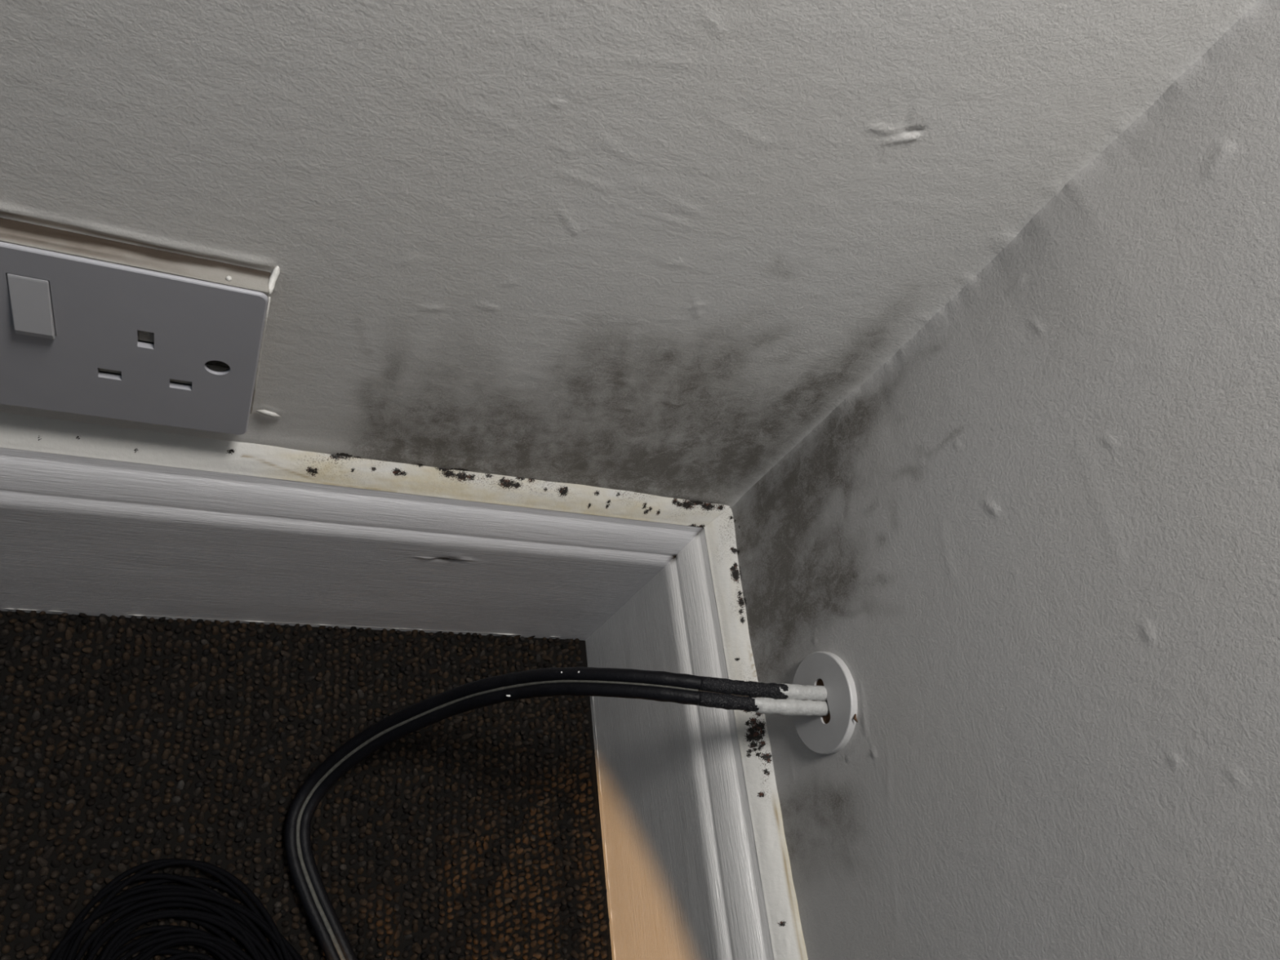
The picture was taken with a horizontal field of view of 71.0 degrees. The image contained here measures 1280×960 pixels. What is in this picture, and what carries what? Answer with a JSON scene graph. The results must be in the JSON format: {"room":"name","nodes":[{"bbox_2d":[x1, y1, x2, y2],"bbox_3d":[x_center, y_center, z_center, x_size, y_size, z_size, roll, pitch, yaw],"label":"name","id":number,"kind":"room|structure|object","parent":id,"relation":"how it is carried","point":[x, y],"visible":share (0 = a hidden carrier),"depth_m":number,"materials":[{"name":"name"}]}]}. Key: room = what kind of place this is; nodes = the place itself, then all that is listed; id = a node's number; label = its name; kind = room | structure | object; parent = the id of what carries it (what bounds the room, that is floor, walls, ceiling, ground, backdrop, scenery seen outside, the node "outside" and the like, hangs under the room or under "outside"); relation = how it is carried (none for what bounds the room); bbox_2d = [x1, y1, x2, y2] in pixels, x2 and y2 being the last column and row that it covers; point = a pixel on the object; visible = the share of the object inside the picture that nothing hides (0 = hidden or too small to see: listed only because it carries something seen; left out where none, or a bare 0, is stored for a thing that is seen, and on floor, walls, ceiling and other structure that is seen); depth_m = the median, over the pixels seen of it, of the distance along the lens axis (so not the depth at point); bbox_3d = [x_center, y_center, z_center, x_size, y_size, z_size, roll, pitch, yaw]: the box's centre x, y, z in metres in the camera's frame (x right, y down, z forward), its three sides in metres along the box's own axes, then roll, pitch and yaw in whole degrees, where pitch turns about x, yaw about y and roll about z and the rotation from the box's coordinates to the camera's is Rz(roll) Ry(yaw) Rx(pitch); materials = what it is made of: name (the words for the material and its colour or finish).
{"room":"damaged room","nodes":[
{"label":"damaged room","id":0,"kind":"room"},
{"bbox_2d":[0,609,612,959],"bbox_3d":[-0.971,0.985,-0.489,2.400,0.032,2.400,8,58,-25],"label":"floor","id":1,"kind":"structure","parent":0,"point":[126,743],"depth_m":0.46,"materials":[{"name":"carpet"}]},
{"bbox_2d":[48,858,303,959],"bbox_3d":[-0.198,0.232,0.387,0.132,0.008,0.099,49,50,6],"label":"cable coil","id":2,"kind":"object","parent":1,"relation":"on","point":[237,921],"visible":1,"depth_m":0.40,"materials":[{"name":"black rubber"}]},
{"bbox_2d":[0,0,1260,507],"bbox_3d":[-0.588,-0.639,-0.836,2.404,2.400,0.011,8,58,-25],"label":"wall","id":3,"kind":"structure","parent":0,"point":[646,246],"depth_m":0.27,"materials":[{"name":"paint"}]},
{"bbox_2d":[0,217,271,435],"bbox_3d":[-0.203,-0.052,0.293,0.146,0.087,0.016,8,58,-25],"label":"wall socket","id":4,"kind":"object","parent":3,"relation":"attached to","point":[90,325],"visible":1,"depth_m":0.29,"materials":[{"name":"grey plastic"}]},
{"bbox_2d":[6,272,56,339],"bbox_3d":[-0.190,-0.055,0.281,0.011,0.028,0.007,8,58,-25],"label":"rocker switch","id":5,"kind":"object","parent":4,"relation":"attached to","point":[31,297],"depth_m":0.28,"materials":[{"name":"plastic"}]},
{"bbox_2d":[0,412,729,640],"bbox_3d":[-1.072,-0.089,0.020,2.427,0.152,0.024,8,58,-25],"label":"baseboard","id":6,"kind":"structure","parent":3,"relation":"attached to","point":[96,520],"depth_m":0.42,"materials":[{"name":"white paint"}]},
{"bbox_2d":[730,0,1279,959],"bbox_3d":[0.621,0.541,-0.918,0.005,2.400,2.400,8,58,-25],"label":"wall","id":7,"kind":"structure","parent":0,"point":[1037,547],"depth_m":0.28,"materials":[{"name":"paint"}]},
{"bbox_2d":[585,507,808,959],"bbox_3d":[0.138,1.094,-0.062,0.031,0.151,2.427,8,58,-25],"label":"baseboard","id":8,"kind":"structure","parent":7,"relation":"attached to","point":[697,866],"depth_m":0.44,"materials":[{"name":"white paint"}]},
{"bbox_2d":[791,651,857,754],"bbox_3d":[0.077,0.094,0.380,0.004,0.042,0.042,8,58,-25],"label":"disc","id":9,"kind":"object","parent":7,"relation":"attached to","point":[829,734],"visible":0.92,"depth_m":0.37,"materials":[{"name":"white plastic"}]},
{"bbox_2d":[284,666,829,959],"bbox_3d":[-0.057,0.136,0.399,0.137,0.196,0.197,48,50,6],"label":"cable","id":10,"kind":"object","parent":9,"relation":"attached to","point":[783,699],"visible":1,"depth_m":0.40,"materials":[{"name":"black plastic"}]}
]}

